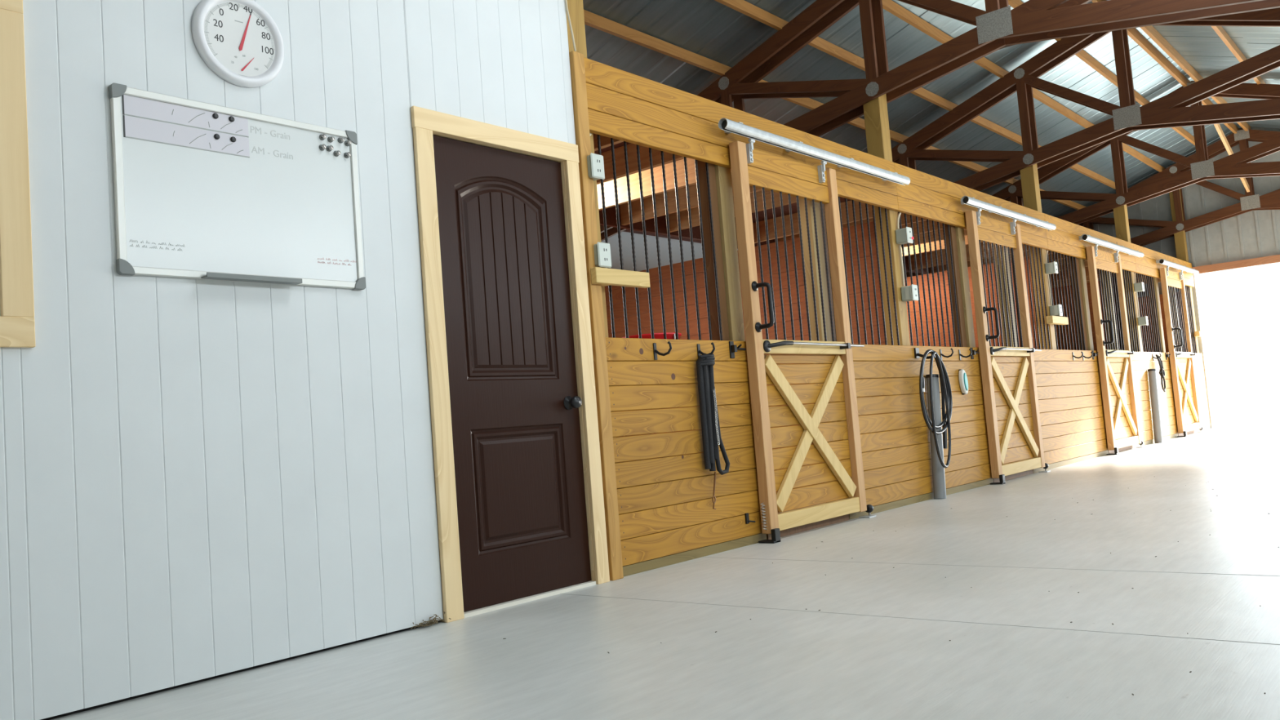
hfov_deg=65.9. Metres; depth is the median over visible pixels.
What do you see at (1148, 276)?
wooden post
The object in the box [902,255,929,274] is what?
beam
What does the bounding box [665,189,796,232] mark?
joist
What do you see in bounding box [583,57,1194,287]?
header
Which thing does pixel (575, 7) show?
wooden post
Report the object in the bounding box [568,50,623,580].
wooden post
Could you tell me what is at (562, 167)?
door frame
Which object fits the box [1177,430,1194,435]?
plank
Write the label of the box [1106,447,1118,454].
floor guide
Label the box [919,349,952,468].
garden hose
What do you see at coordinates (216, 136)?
magnet
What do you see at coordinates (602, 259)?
outlet box
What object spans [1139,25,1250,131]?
purlin
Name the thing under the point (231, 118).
magnet
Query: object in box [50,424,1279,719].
floor
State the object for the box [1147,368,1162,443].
conduit
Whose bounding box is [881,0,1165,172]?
purlin
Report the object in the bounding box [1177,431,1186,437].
floor guide
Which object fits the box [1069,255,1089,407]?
wooden post
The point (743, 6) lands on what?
purlin
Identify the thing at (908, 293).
outlet box
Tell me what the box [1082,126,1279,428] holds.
wall
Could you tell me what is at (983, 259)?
joist
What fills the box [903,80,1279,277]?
roof truss
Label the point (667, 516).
panel
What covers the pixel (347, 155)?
magnet
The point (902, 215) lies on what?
joist
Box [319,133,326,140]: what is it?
magnet
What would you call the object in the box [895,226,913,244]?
outlet box
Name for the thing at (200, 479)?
wall
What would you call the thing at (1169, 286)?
post
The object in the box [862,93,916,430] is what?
wooden post
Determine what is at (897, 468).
panel
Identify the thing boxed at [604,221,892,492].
wall
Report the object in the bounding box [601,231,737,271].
wall
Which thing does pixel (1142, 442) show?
door stop
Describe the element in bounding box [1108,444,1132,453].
plank
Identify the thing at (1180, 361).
door
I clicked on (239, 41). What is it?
thermometer
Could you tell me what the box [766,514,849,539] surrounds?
plank
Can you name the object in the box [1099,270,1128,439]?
post
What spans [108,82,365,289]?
whiteboard
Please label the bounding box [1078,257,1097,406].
post
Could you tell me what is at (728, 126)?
door track
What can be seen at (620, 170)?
joist
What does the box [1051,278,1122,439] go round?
wall
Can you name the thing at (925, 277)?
wall
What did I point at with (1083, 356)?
hook
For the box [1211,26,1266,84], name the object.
purlin
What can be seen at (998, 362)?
door
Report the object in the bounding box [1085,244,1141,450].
door
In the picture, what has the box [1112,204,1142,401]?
wooden post
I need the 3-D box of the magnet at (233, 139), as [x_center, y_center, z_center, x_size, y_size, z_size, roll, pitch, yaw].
[-1.450,-0.786,3.520,0.006,0.020,0.020,-8,-5,40]
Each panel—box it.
[596,134,766,576]
[823,195,993,519]
[1010,244,1108,473]
[1111,269,1177,448]
[1176,285,1210,432]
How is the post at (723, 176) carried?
on the floor at (553, 661)
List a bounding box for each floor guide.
[758,528,780,543]
[989,474,1005,484]
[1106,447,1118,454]
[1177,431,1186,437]
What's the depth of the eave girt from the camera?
11.26 m
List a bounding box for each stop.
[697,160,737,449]
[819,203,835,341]
[858,504,875,518]
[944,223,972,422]
[1038,462,1050,472]
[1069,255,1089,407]
[1135,440,1145,448]
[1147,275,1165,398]
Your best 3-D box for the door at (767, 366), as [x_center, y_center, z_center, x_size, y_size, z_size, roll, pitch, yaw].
[1.096,-0.165,6.283,0.177,2.362,1.255,-8,-5,40]
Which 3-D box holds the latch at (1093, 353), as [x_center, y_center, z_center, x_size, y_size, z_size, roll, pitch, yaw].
[5.168,-0.057,11.179,0.057,0.100,0.130,-8,-5,40]
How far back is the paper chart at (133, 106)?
3.39 m
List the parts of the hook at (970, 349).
hook arm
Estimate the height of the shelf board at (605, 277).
0.078 m
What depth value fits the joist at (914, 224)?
9.33 m
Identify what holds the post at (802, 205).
on the floor at (553, 661)
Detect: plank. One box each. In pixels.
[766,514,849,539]
[993,469,1033,482]
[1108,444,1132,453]
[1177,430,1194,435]
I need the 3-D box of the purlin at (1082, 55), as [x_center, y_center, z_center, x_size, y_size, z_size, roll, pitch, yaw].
[2.374,-3.337,7.893,0.038,0.090,20.300,-8,-5,40]
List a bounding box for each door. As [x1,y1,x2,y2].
[432,135,591,612]
[728,137,866,533]
[964,208,1044,478]
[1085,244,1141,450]
[1159,266,1201,433]
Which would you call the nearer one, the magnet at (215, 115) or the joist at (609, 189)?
the magnet at (215, 115)
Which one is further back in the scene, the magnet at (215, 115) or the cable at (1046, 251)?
the cable at (1046, 251)
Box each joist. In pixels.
[592,133,623,151]
[596,143,684,184]
[596,157,731,210]
[619,177,762,225]
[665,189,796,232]
[752,200,897,243]
[777,212,926,241]
[898,219,942,235]
[901,228,967,247]
[901,235,982,257]
[907,242,1028,270]
[928,249,1057,273]
[1048,253,1068,261]
[1048,257,1087,265]
[1050,266,1100,281]
[1051,273,1114,285]
[1051,273,1146,288]
[1058,261,1088,271]
[1136,278,1160,284]
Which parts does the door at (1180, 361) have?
panel, pull handle, rail, rail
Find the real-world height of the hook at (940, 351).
0.091 m
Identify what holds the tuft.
on the floor at (553, 661)
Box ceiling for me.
[582,0,1279,217]
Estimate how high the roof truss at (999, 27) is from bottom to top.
2.008 m
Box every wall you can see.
[0,0,575,719]
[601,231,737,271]
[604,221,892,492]
[858,257,1042,464]
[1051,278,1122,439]
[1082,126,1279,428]
[1137,293,1186,427]
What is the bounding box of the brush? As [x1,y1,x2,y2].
[958,368,968,394]
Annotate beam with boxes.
[599,204,701,240]
[735,226,775,246]
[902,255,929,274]
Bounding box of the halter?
[1155,354,1165,391]
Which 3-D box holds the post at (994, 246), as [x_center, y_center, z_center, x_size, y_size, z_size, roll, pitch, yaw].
[3.564,-0.062,9.465,0.087,2.300,0.130,-8,-5,40]
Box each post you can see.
[565,0,616,437]
[715,164,752,448]
[798,197,842,502]
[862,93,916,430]
[955,226,978,420]
[993,244,1026,460]
[1019,163,1062,412]
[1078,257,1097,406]
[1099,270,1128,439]
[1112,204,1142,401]
[1153,277,1169,388]
[1168,176,1199,394]
[1168,286,1188,424]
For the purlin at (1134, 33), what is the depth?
11.57 m
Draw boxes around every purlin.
[583,9,1086,209]
[715,0,1115,189]
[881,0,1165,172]
[1008,0,1195,145]
[1091,0,1239,133]
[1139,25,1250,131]
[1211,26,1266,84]
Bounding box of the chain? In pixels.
[760,502,767,529]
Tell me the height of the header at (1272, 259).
0.115 m
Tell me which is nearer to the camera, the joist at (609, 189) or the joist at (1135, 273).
the joist at (609, 189)
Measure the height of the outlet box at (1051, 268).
0.124 m
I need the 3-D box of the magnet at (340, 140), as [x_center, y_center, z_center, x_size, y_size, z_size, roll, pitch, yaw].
[-1.165,-0.860,3.857,0.021,0.023,0.023,-8,-5,40]
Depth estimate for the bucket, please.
5.50 m
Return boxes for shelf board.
[590,266,650,288]
[1046,315,1068,324]
[1194,331,1204,337]
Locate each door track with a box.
[718,117,910,185]
[960,195,1056,230]
[1078,234,1143,257]
[1155,258,1199,274]
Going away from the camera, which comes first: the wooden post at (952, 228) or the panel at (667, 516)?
the panel at (667, 516)
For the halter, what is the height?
0.510 m
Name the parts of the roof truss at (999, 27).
gusset plate, gusset plate, gusset plate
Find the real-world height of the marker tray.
0.016 m
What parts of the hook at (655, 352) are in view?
hook plate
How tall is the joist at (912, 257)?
0.183 m
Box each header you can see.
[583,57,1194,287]
[1191,254,1279,275]
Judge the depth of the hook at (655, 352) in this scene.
5.21 m
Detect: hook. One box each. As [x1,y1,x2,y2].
[653,341,671,359]
[697,342,715,358]
[939,347,953,359]
[958,348,972,359]
[1072,351,1083,360]
[1082,351,1093,360]
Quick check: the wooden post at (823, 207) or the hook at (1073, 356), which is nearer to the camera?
the wooden post at (823, 207)
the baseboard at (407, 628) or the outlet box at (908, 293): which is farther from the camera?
the outlet box at (908, 293)
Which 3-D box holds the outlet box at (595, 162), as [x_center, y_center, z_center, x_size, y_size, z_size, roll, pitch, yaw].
[-0.246,-0.966,4.976,0.107,0.124,0.094,-8,-5,40]
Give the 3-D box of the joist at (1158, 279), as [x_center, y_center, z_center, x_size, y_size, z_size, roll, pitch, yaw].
[7.693,-1.255,15.825,1.740,0.183,0.038,-8,-5,40]
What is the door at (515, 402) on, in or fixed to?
in the wall at (200, 479)
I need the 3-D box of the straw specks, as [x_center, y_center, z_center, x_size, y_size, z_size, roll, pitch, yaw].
[2.464,0.896,5.266,2.629,0.003,6.419,-8,-5,40]
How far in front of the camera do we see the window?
2.97 m
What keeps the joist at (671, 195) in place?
attached to the floor at (620, 144)
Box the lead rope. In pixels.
[696,354,729,509]
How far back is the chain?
5.75 m
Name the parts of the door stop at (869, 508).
plate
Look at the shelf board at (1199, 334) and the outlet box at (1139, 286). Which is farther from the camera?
the shelf board at (1199, 334)
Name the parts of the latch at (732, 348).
latch plate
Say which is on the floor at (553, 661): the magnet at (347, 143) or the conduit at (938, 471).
the conduit at (938, 471)
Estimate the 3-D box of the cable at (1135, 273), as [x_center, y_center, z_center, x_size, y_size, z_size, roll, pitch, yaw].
[6.564,-0.864,13.037,0.020,0.587,0.071,-8,-5,40]
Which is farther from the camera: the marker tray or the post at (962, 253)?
the post at (962, 253)
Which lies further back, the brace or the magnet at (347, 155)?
the brace
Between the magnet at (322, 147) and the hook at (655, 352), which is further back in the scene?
the hook at (655, 352)
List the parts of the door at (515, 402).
knob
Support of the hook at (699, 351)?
attached to the panel at (667, 516)
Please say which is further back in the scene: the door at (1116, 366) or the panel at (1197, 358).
the panel at (1197, 358)
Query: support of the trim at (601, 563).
attached to the wall at (200, 479)
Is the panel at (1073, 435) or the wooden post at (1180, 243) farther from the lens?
the wooden post at (1180, 243)
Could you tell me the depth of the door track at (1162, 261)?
14.37 m
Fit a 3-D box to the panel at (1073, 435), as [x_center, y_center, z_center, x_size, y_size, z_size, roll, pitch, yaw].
[4.427,-0.067,10.395,0.058,2.300,2.485,-8,-5,40]
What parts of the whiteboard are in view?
frame rail, frame rail, frame rail, frame rail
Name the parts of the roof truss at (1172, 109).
gusset plate, gusset plate, gusset plate, gusset plate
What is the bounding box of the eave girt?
[622,229,737,248]
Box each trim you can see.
[410,106,578,162]
[413,127,464,622]
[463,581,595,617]
[564,160,609,584]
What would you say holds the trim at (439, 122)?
attached to the wall at (200, 479)
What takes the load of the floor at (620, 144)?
attached to the header at (623, 105)
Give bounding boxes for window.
[0,0,35,347]
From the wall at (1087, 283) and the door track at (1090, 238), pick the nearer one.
the door track at (1090, 238)
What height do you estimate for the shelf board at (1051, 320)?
0.078 m
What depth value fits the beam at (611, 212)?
8.21 m
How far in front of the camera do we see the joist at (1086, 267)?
14.10 m
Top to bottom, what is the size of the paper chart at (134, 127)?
0.073 m
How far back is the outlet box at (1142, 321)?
12.94 m
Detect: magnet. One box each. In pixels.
[212,112,218,119]
[213,133,219,139]
[228,115,234,121]
[230,136,235,142]
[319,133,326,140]
[319,144,326,150]
[326,145,333,151]
[327,136,334,142]
[333,150,341,156]
[337,137,345,143]
[343,151,351,158]
[344,140,351,146]
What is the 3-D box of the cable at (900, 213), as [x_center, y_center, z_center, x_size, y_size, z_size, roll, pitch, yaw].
[2.047,-0.869,7.722,0.020,0.587,0.071,-8,-5,40]
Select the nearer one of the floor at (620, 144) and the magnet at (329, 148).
the magnet at (329, 148)
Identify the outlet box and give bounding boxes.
[586,152,604,181]
[593,241,611,267]
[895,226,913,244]
[900,284,918,301]
[1044,261,1057,274]
[1048,304,1062,315]
[1133,281,1144,292]
[1137,315,1148,325]
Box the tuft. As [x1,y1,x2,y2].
[410,611,451,629]
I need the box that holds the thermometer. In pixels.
[191,0,284,88]
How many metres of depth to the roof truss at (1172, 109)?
10.05 m
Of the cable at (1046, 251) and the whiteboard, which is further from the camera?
the cable at (1046, 251)
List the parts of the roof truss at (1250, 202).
gusset plate, gusset plate, gusset plate, gusset plate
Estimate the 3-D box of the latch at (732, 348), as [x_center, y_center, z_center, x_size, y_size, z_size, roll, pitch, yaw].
[0.583,-0.062,5.784,0.057,0.100,0.130,-8,-5,40]
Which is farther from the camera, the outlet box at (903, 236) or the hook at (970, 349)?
the hook at (970, 349)
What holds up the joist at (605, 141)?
attached to the floor at (620, 144)
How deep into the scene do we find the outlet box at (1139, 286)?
12.97 m
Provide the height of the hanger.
0.096 m
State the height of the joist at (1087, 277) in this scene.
0.183 m
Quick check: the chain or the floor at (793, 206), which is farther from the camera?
the floor at (793, 206)
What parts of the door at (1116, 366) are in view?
panel, pull handle, rail, rail, rod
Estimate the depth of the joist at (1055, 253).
11.94 m
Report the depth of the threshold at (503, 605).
4.36 m
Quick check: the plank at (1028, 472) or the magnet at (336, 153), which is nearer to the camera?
the magnet at (336, 153)
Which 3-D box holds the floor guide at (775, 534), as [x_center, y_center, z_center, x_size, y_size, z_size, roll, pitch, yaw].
[0.753,1.025,5.760,0.110,0.078,0.075,-8,-5,40]
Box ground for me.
[1209,394,1279,428]
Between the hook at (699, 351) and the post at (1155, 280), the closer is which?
the hook at (699, 351)
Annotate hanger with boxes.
[913,347,935,359]
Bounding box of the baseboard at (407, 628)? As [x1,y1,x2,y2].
[40,620,439,719]
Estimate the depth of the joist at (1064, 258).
12.45 m
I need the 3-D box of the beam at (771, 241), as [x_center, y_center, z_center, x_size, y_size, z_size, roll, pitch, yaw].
[1.753,-1.175,10.204,0.038,0.225,3.320,-8,-5,40]
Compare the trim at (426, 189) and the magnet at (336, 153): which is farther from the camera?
the trim at (426, 189)
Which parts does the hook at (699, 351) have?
hook plate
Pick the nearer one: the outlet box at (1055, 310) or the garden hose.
the garden hose
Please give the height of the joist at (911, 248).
0.183 m
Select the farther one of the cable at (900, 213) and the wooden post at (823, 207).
the cable at (900, 213)
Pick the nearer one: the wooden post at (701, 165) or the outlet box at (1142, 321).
the wooden post at (701, 165)
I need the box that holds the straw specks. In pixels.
[502,484,1279,695]
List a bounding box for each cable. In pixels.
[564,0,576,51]
[897,212,905,285]
[1045,250,1052,305]
[1133,272,1139,316]
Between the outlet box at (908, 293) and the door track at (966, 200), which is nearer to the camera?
the outlet box at (908, 293)
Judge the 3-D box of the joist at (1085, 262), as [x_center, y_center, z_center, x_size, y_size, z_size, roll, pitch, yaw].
[5.427,-1.258,13.158,1.740,0.183,0.038,-8,-5,40]
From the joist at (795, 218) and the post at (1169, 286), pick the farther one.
the post at (1169, 286)
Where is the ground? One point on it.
(1260, 410)
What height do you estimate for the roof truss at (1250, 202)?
2.008 m
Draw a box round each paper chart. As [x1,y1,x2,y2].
[121,94,248,137]
[122,115,249,157]
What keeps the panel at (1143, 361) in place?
on the floor at (553, 661)
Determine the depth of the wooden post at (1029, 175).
10.37 m
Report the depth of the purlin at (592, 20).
8.25 m
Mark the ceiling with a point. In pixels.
(713, 30)
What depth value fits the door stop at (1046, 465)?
9.42 m
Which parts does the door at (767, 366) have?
pull handle, panel, rail, rail, rod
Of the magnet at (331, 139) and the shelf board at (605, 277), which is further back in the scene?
the shelf board at (605, 277)
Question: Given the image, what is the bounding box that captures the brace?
[1213,124,1249,191]
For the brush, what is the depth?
8.22 m
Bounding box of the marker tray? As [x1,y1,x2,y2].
[200,271,302,284]
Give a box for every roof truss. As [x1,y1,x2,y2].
[600,0,1279,241]
[891,7,1279,191]
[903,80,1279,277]
[1078,128,1279,246]
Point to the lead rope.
(710, 426)
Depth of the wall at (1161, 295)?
15.99 m
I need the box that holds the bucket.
[622,332,681,339]
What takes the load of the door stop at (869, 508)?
on the floor at (553, 661)
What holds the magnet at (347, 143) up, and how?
attached to the whiteboard
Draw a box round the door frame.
[412,128,595,622]
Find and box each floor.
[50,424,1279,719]
[594,142,684,184]
[734,196,851,222]
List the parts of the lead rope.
chain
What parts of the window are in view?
casing, casing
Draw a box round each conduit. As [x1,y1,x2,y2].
[925,373,946,498]
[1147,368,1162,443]
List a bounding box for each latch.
[728,341,746,358]
[969,347,979,359]
[1091,351,1097,359]
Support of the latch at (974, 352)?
attached to the panel at (897, 468)
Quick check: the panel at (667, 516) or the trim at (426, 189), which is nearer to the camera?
the trim at (426, 189)
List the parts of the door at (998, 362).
pull handle, panel, rail, rail, rod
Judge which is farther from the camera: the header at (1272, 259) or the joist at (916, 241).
the header at (1272, 259)
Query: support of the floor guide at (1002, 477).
on the floor at (553, 661)
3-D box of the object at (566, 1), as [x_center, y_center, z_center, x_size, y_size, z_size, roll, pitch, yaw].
[-0.391,-2.232,4.998,0.051,1.366,0.020,-1,-5,-41]
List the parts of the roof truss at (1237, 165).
gusset plate, gusset plate, gusset plate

